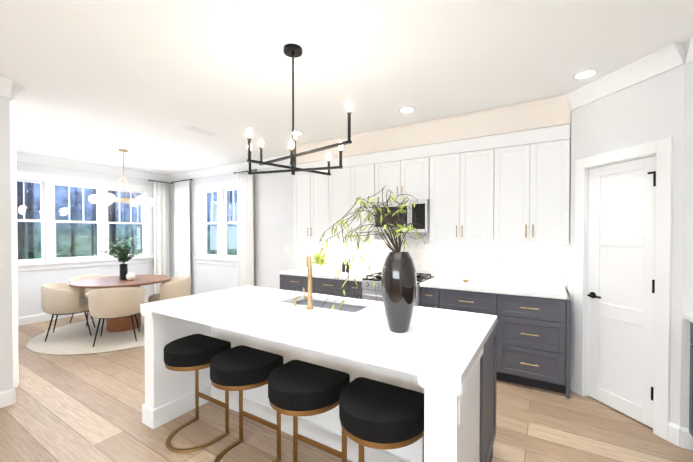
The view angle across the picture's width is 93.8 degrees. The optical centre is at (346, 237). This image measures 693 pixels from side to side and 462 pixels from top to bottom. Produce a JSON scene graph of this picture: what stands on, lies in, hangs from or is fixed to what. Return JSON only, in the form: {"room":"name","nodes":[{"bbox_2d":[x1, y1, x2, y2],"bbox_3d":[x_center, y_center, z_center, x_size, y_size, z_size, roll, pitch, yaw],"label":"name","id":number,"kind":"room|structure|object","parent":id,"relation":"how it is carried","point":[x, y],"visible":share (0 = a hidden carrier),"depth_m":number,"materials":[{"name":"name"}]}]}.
{"room":"dining room and kitchen","nodes":[
{"label":"dining room and kitchen","id":0,"kind":"room"},
{"bbox_2d":[0,96,12,391],"bbox_3d":[-4.364,0.046,3.602,3.420,2.740,0.170,0,1,32],"label":"wall","id":1,"kind":"structure","parent":0,"point":[6,354],"depth_m":2.74,"materials":[{"name":"beige paint"}]},
{"bbox_2d":[0,387,15,407],"bbox_3d":[-3.853,1.378,1.181,0.016,0.135,3.806,0,1,32],"label":"baseboard","id":2,"kind":"structure","parent":1,"relation":"attached to","point":[7,397],"depth_m":2.75,"materials":[{"name":"white wood"}]},
{"bbox_2d":[0,77,25,100],"bbox_3d":[-3.772,-1.230,1.202,0.100,0.130,3.800,0,1,32],"label":"crown molding","id":3,"kind":"structure","parent":1,"relation":"attached to","point":[8,89],"depth_m":2.72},
{"bbox_2d":[10,100,18,387],"bbox_3d":[-3.273,0.062,3.145,0.443,2.680,0.084,0,1,32],"label":"wall","id":4,"kind":"structure","parent":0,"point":[14,242],"depth_m":3.02,"materials":[{"name":"white paint"}]},
{"bbox_2d":[16,161,170,316],"bbox_3d":[-4.878,0.020,5.821,0.150,2.740,3.400,0,1,32],"label":"wall","id":5,"kind":"structure","parent":0,"point":[31,283],"depth_m":5.67,"materials":[{"name":"beige paint"}]},
{"bbox_2d":[18,297,148,325],"bbox_3d":[-4.765,1.322,5.860,0.016,0.135,3.180,0,1,32],"label":"baseboard","id":6,"kind":"structure","parent":5,"relation":"attached to","point":[30,319],"depth_m":5.36,"materials":[{"name":"white wood"}]},
{"bbox_2d":[17,170,153,270],"bbox_3d":[-4.838,-0.273,5.834,0.200,1.595,2.560,0,1,32],"label":"triple window","id":7,"kind":"structure","parent":5,"relation":"in","point":[49,259],"depth_m":5.84,"materials":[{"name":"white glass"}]},
{"bbox_2d":[148,180,172,293],"bbox_3d":[-3.969,0.073,6.952,0.084,2.567,0.514,0,1,32],"label":"curtain","id":8,"kind":"object","parent":7,"relation":"hanging from","point":[161,226],"visible":0.88,"depth_m":6.92,"materials":[{"name":"white fabric"}]},
{"bbox_2d":[16,152,167,180],"bbox_3d":[-4.729,-1.285,5.807,0.100,0.130,3.000,0,1,32],"label":"crown molding","id":9,"kind":"structure","parent":5,"relation":"attached to","point":[22,157],"depth_m":5.83,"materials":[{"name":"white wood"}]},
{"bbox_2d":[0,314,692,461],"bbox_3d":[-2.048,1.486,1.966,9.100,0.100,7.400,0,1,32],"label":"floor","id":10,"kind":"structure","parent":0,"point":[78,408],"depth_m":2.46,"materials":[{"name":"brown wood"}]},
{"bbox_2d":[27,314,144,354],"bbox_3d":[-3.399,1.393,4.967,2.140,0.012,2.140,0,1,32],"label":"rug","id":11,"kind":"object","parent":10,"relation":"on","point":[76,338],"visible":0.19,"depth_m":4.40,"materials":[{"name":"fabric"}]},
{"bbox_2d":[41,283,94,341],"bbox_3d":[-3.958,1.016,4.658,0.620,0.744,0.634,0,1,-32],"label":"dining chair","id":12,"kind":"object","parent":11,"relation":"on","point":[57,299],"visible":0.83,"depth_m":4.41,"materials":[{"name":"beige fabric"}]},
{"bbox_2d":[68,275,107,326],"bbox_3d":[-4.154,1.008,5.343,0.620,0.744,0.634,0,1,26],"label":"dining chair","id":13,"kind":"object","parent":11,"relation":"on","point":[77,278],"visible":0.19,"depth_m":5.40,"materials":[{"name":"beige fabric"}]},
{"bbox_2d":[88,287,144,346],"bbox_3d":[-3.131,1.018,4.440,0.634,0.744,0.620,0,1,-28],"label":"dining chair","id":14,"kind":"object","parent":11,"relation":"on","point":[111,303],"visible":0.96,"depth_m":4.19,"materials":[{"name":"beige fabric"}]},
{"bbox_2d":[69,274,170,331],"bbox_3d":[-3.428,1.016,4.992,1.280,0.742,1.280,0,1,32],"label":"round dining table","id":15,"kind":"object","parent":11,"relation":"on","point":[119,324],"visible":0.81,"depth_m":4.80,"materials":[{"name":"brown wood"}]},
{"bbox_2d":[100,237,143,279],"bbox_3d":[-3.387,0.316,4.965,0.556,0.657,0.591,0,1,32],"label":"vase","id":16,"kind":"object","parent":15,"relation":"on","point":[121,252],"visible":1,"depth_m":4.94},
{"bbox_2d":[126,272,134,280],"bbox_3d":[-3.272,0.582,4.915,0.124,0.125,0.124,0,1,32],"label":"vase","id":17,"kind":"object","parent":15,"relation":"on","point":[130,276],"visible":1,"depth_m":4.88,"materials":[{"name":"ceramic"}]},
{"bbox_2d":[148,275,190,301],"bbox_3d":[-2.865,1.008,5.269,0.620,0.744,0.634,0,1,-26],"label":"dining chair","id":18,"kind":"object","parent":11,"relation":"on","point":[176,287],"visible":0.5,"depth_m":5.06,"materials":[{"name":"beige fabric"}]},
{"bbox_2d":[164,334,230,452],"bbox_3d":[-1.103,1.098,2.329,0.430,0.668,0.360,0,1,32],"label":"bar stool","id":19,"kind":"object","parent":10,"relation":"on","point":[196,352],"visible":0.92,"depth_m":2.26,"materials":[{"name":"black fabric"}]},
{"bbox_2d":[210,345,282,461],"bbox_3d":[-0.669,1.101,2.060,0.430,0.668,0.360,0,1,32],"label":"bar stool","id":20,"kind":"object","parent":10,"relation":"on","point":[240,368],"visible":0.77,"depth_m":2.01,"materials":[{"name":"black fabric"}]},
{"bbox_2d":[280,276,314,292],"bbox_3d":[-0.534,0.962,4.773,0.629,0.880,0.616,0,1,32],"label":"base cabinet","id":21,"kind":"object","parent":10,"relation":"on","point":[292,283],"depth_m":4.51,"materials":[{"name":"grey paint"}]},
{"bbox_2d":[268,360,349,461],"bbox_3d":[-0.244,1.104,1.796,0.430,0.668,0.360,0,1,32],"label":"bar stool","id":22,"kind":"object","parent":10,"relation":"on","point":[297,389],"visible":0.9,"depth_m":1.72,"materials":[{"name":"black fabric"}]},
{"bbox_2d":[140,307,496,461],"bbox_3d":[-0.284,0.991,2.338,2.380,0.880,1.100,0,1,32],"label":"kitchen island","id":23,"kind":"object","parent":10,"relation":"on","point":[460,418],"depth_m":2.11,"materials":[{"name":"white wood"}]},
{"bbox_2d":[208,295,379,342],"bbox_3d":[-0.295,0.532,2.315,0.700,0.040,1.060,0,1,32],"label":"island countertop","id":24,"kind":"structure","parent":23,"relation":"on","point":[274,320],"depth_m":2.07,"materials":[{"name":"white stone"}]},
{"bbox_2d":[292,255,315,310],"bbox_3d":[-0.285,0.323,2.426,0.199,0.374,0.199,0,1,32],"label":"faucet","id":25,"kind":"object","parent":24,"relation":"on","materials":[{"name":"gold metal"}]},
{"bbox_2d":[296,299,363,310],"bbox_3d":[-0.153,0.633,2.546,0.712,0.192,0.352,0,1,32],"label":"sink","id":26,"kind":"object","parent":24,"relation":"in","point":[319,302],"depth_m":2.62,"materials":[{"name":"silver metal"}]},
{"bbox_2d":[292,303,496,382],"bbox_3d":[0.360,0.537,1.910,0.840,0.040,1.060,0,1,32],"label":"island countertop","id":27,"kind":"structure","parent":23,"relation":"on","point":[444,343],"depth_m":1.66,"materials":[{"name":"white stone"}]},
{"bbox_2d":[310,187,425,332],"bbox_3d":[0.128,0.115,1.796,0.614,0.803,0.611,0,1,32],"label":"vase","id":28,"kind":"object","parent":27,"relation":"on","point":[399,282],"visible":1,"depth_m":1.75,"materials":[{"name":"ceramic"}]},
{"bbox_2d":[315,276,350,297],"bbox_3d":[-0.066,0.966,4.483,0.688,0.880,0.616,0,1,32],"label":"base cabinet","id":29,"kind":"object","parent":10,"relation":"on","point":[321,286],"depth_m":4.19,"materials":[{"name":"grey paint"}]},
{"bbox_2d":[279,268,376,279],"bbox_3d":[-0.225,0.505,4.564,1.369,0.040,0.636,0,1,32],"label":"countertop","id":30,"kind":"structure","parent":29,"relation":"on","point":[302,271],"depth_m":4.41,"materials":[{"name":"white stone"}]},
{"bbox_2d":[312,252,327,270],"bbox_3d":[-0.410,0.331,4.775,0.292,0.300,0.293,0,1,32],"label":"plant","id":31,"kind":"object","parent":30,"relation":"on","point":[317,258],"visible":0.96,"depth_m":4.73,"materials":[{"name":"green plant"}]},
{"bbox_2d":[342,261,348,272],"bbox_3d":[-0.014,0.409,4.542,0.118,0.150,0.054,1,1,40],"label":"soap bottles","id":32,"kind":"object","parent":30,"relation":"on","point":[347,269],"visible":0.69,"depth_m":4.53},
{"bbox_2d":[351,280,361,298],"bbox_3d":[0.252,0.968,4.285,0.258,0.880,0.616,0,1,32],"label":"base cabinet","id":33,"kind":"object","parent":10,"relation":"on","point":[358,290],"depth_m":3.99,"materials":[{"name":"grey paint"}]},
{"bbox_2d":[339,377,423,461],"bbox_3d":[0.155,1.107,1.549,0.430,0.668,0.360,0,1,32],"label":"bar stool","id":34,"kind":"object","parent":10,"relation":"on","point":[374,414],"visible":0.9,"depth_m":1.44,"materials":[{"name":"black fabric"}]},
{"bbox_2d":[362,272,434,305],"bbox_3d":[0.638,0.933,3.979,0.699,0.958,0.697,0,1,32],"label":"range","id":35,"kind":"object","parent":10,"relation":"on","point":[369,292],"visible":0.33,"depth_m":3.83,"materials":[{"name":"silver metal"}]},
{"bbox_2d":[420,288,438,307],"bbox_3d":[1.063,0.974,3.783,0.212,0.880,0.616,0,1,32],"label":"base cabinet","id":36,"kind":"object","parent":10,"relation":"on","point":[429,296],"depth_m":3.52,"materials":[{"name":"grey paint"}]},
{"bbox_2d":[439,288,498,378],"bbox_3d":[1.373,0.976,3.591,0.604,0.880,0.616,0,1,32],"label":"base cabinet","id":37,"kind":"object","parent":10,"relation":"on","point":[474,302],"depth_m":3.28,"materials":[{"name":"grey paint"}]},
{"bbox_2d":[499,290,570,398],"bbox_3d":[1.883,0.980,3.275,0.596,0.880,0.616,0,1,32],"label":"base cabinet","id":38,"kind":"object","parent":10,"relation":"on","point":[533,334],"depth_m":3.00,"materials":[{"name":"grey paint"}]},
{"bbox_2d":[420,277,566,299],"bbox_3d":[1.536,0.518,3.473,1.336,0.040,0.636,0,1,32],"label":"countertop","id":39,"kind":"structure","parent":38,"relation":"on","point":[549,292],"depth_m":3.32,"materials":[{"name":"white stone"}]},
{"bbox_2d":[689,325,692,436],"bbox_3d":[2.406,0.999,1.738,0.625,0.880,0.694,0,1,32],"label":"base cabinet","id":40,"kind":"object","parent":10,"relation":"on","point":[691,326],"depth_m":2.17,"materials":[{"name":"grey paint"}]},
{"bbox_2d":[686,313,692,324],"bbox_3d":[1.736,0.551,0.671,0.645,0.040,3.204,0,1,32],"label":"countertop","id":41,"kind":"structure","parent":40,"relation":"on","point":[689,317],"depth_m":2.16,"materials":[{"name":"white stone"}]},
{"bbox_2d":[0,0,692,174],"bbox_3d":[-2.048,-1.354,1.932,9.100,0.100,7.400,0,1,32],"label":"ceiling","id":42,"kind":"structure","parent":0,"point":[144,83],"depth_m":2.44,"materials":[{"name":"white paint"}]},
{"bbox_2d":[89,149,154,205],"bbox_3d":[-3.410,-0.927,4.959,0.827,0.826,0.804,0,1,32],"label":"light","id":43,"kind":"object","parent":42,"relation":"hanging from","point":[109,199],"visible":1,"depth_m":4.87,"materials":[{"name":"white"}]},
{"bbox_2d":[184,126,217,135],"bbox_3d":[-1.810,-1.323,4.044,0.160,0.009,0.360,0,1,32],"label":"ceiling vent","id":44,"kind":"object","parent":42,"relation":"in","point":[199,130],"visible":0.98,"depth_m":4.02,"materials":[{"name":"beige paint"}]},
{"bbox_2d":[290,131,302,135],"bbox_3d":[-0.635,-1.325,4.116,0.176,0.006,0.176,0,1,32],"label":"recessed light","id":45,"kind":"object","parent":42,"relation":"in","point":[298,133],"visible":0.75,"depth_m":4.11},
{"bbox_2d":[247,44,351,174],"bbox_3d":[-0.317,-0.872,2.218,0.926,0.870,0.670,0,1,32],"label":"linear chandelier","id":46,"kind":"object","parent":42,"relation":"hanging from","point":[293,51],"visible":1,"depth_m":2.21,"materials":[{"name":"metal"}]},
{"bbox_2d":[398,106,415,112],"bbox_3d":[0.623,-1.316,3.337,0.176,0.006,0.176,0,1,32],"label":"recessed light","id":47,"kind":"object","parent":42,"relation":"in","point":[407,109],"visible":0.98,"depth_m":3.32,"materials":[{"name":"white plastic"}]},
{"bbox_2d":[572,69,598,79],"bbox_3d":[1.911,-1.307,2.597,0.176,0.006,0.176,0,1,32],"label":"recessed light","id":48,"kind":"object","parent":42,"relation":"in","point":[584,74],"visible":1,"depth_m":2.59,"materials":[{"name":"white plastic"}]},
{"bbox_2d":[170,124,567,294],"bbox_3d":[-0.164,0.030,4.987,9.100,2.740,0.150,0,1,32],"label":"wall","id":49,"kind":"structure","parent":0,"point":[273,205],"depth_m":5.69,"materials":[{"name":"beige paint"}]},
{"bbox_2d":[194,180,236,265],"bbox_3d":[-2.472,-0.280,6.385,1.460,1.595,0.200,0,1,32],"label":"window","id":50,"kind":"structure","parent":49,"relation":"in","point":[221,256],"depth_m":6.42,"materials":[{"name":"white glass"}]},
{"bbox_2d":[172,179,191,294],"bbox_3d":[-3.460,0.074,6.827,0.714,2.567,0.087,0,1,32],"label":"curtain","id":51,"kind":"object","parent":50,"relation":"hanging from","point":[182,262],"visible":0.81,"depth_m":6.79,"materials":[{"name":"white fabric"}]},
{"bbox_2d":[234,169,256,286],"bbox_3d":[-1.811,0.086,5.804,0.594,2.567,0.087,0,1,32],"label":"curtain","id":52,"kind":"object","parent":50,"relation":"hanging from","point":[245,248],"visible":0.73,"depth_m":5.78,"materials":[{"name":"white fabric"}]},
{"bbox_2d":[168,154,289,181],"bbox_3d":[-2.304,-1.289,6.151,3.860,0.130,0.100,0,1,32],"label":"crown molding","id":53,"kind":"structure","parent":49,"relation":"attached to","point":[244,166],"depth_m":6.16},
{"bbox_2d":[284,245,289,251],"bbox_3d":[-0.989,0.185,5.405,0.120,0.120,0.010,0,1,32],"label":"switch plate","id":54,"kind":"object","parent":49,"relation":"attached to","point":[286,248],"visible":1,"depth_m":5.40,"materials":[{"name":"white plastic"}]},
{"bbox_2d":[293,159,331,238],"bbox_3d":[-0.409,-0.537,4.839,0.714,1.124,0.341,0,1,32],"label":"upper cabinet","id":55,"kind":"object","parent":49,"relation":"attached to","point":[312,191],"depth_m":4.68,"materials":[{"name":"white paint"}]},
{"bbox_2d":[332,151,384,242],"bbox_3d":[0.121,-0.533,4.511,0.769,1.124,0.341,0,1,32],"label":"upper cabinet","id":56,"kind":"object","parent":49,"relation":"attached to","point":[357,178],"depth_m":4.33,"materials":[{"name":"white paint"}]},
{"bbox_2d":[376,143,431,201],"bbox_3d":[0.752,-0.772,4.117,0.715,0.636,0.341,0,1,32],"label":"upper cabinet","id":57,"kind":"object","parent":49,"relation":"attached to","point":[407,170],"depth_m":3.94,"materials":[{"name":"white paint"}]},
{"bbox_2d":[372,199,429,232],"bbox_3d":[0.723,-0.255,4.076,0.707,0.389,0.453,0,1,32],"label":"over-the-range microwave","id":58,"kind":"object","parent":57,"relation":"attached to","point":[421,210],"visible":0.58,"depth_m":3.82,"materials":[{"name":"silver metal"}]},
{"bbox_2d":[307,233,567,285],"bbox_3d":[0.837,0.188,4.273,3.436,0.600,0.011,0,1,32],"label":"tile backsplash","id":59,"kind":"structure","parent":49,"relation":"attached to","point":[541,264],"depth_m":3.94,"materials":[{"name":"white tile"}]},
{"bbox_2d":[429,131,499,242],"bbox_3d":[1.376,-0.524,3.733,0.754,1.124,0.341,0,1,32],"label":"upper cabinet","id":60,"kind":"object","parent":49,"relation":"attached to","point":[465,201],"depth_m":3.57,"materials":[{"name":"white paint"}]},
{"bbox_2d":[500,123,569,242],"bbox_3d":[1.902,-0.520,3.407,0.721,1.124,0.341,0,1,32],"label":"upper cabinet","id":61,"kind":"object","parent":49,"relation":"attached to","point":[508,187],"depth_m":3.22,"materials":[{"name":"white paint"}]},
{"bbox_2d":[568,123,570,295],"bbox_3d":[2.253,0.051,3.174,0.120,2.740,0.387,0,1,32],"label":"wall","id":62,"kind":"structure","parent":0,"point":[570,222],"depth_m":3.13,"materials":[{"name":"beige paint"}]},
{"bbox_2d":[564,89,575,110],"bbox_3d":[2.140,-1.254,3.186,0.100,0.130,0.458,0,1,32],"label":"crown molding","id":63,"kind":"structure","parent":62,"relation":"attached to","point":[571,97],"depth_m":2.95,"materials":[{"name":"white wood"}]},
{"bbox_2d":[570,64,684,425],"bbox_3d":[2.256,0.058,2.639,0.120,2.740,0.853,0,1,-13],"label":"wall","id":64,"kind":"structure","parent":0,"point":[648,110],"depth_m":2.40,"materials":[{"name":"beige paint"}]},
{"bbox_2d":[587,156,655,427],"bbox_3d":[2.210,0.404,2.634,0.093,2.023,0.542,0,1,-13],"label":"pantry door","id":65,"kind":"structure","parent":64,"relation":"in","point":[621,282],"depth_m":2.62,"materials":[{"name":"white wood"}]},
{"bbox_2d":[573,137,672,440],"bbox_3d":[2.245,0.360,2.642,0.140,2.135,0.730,0,1,-13],"label":"door frame","id":66,"kind":"structure","parent":64,"relation":"attached to","point":[661,150],"depth_m":2.35,"materials":[{"name":"white wood"}]},
{"bbox_2d":[676,41,691,67],"bbox_3d":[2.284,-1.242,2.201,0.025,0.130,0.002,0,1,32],"label":"crown molding","id":67,"kind":"structure","parent":64,"relation":"attached to","point":[683,51],"depth_m":2.18,"materials":[{"name":"white wood"}]},
{"bbox_2d":[680,63,692,428],"bbox_3d":[2.608,0.064,2.087,0.670,2.740,0.120,0,1,32],"label":"wall","id":68,"kind":"structure","parent":0,"point":[687,266],"depth_m":2.20,"materials":[{"name":"beige paint"}]},
{"label":"outside","id":69,"kind":"structure","parent":0,"visible":0},
{"bbox_2d":[17,181,236,259],"bbox_3d":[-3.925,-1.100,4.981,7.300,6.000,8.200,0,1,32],"label":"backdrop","id":70,"kind":"structure","parent":69,"point":[112,216],"depth_m":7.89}
]}

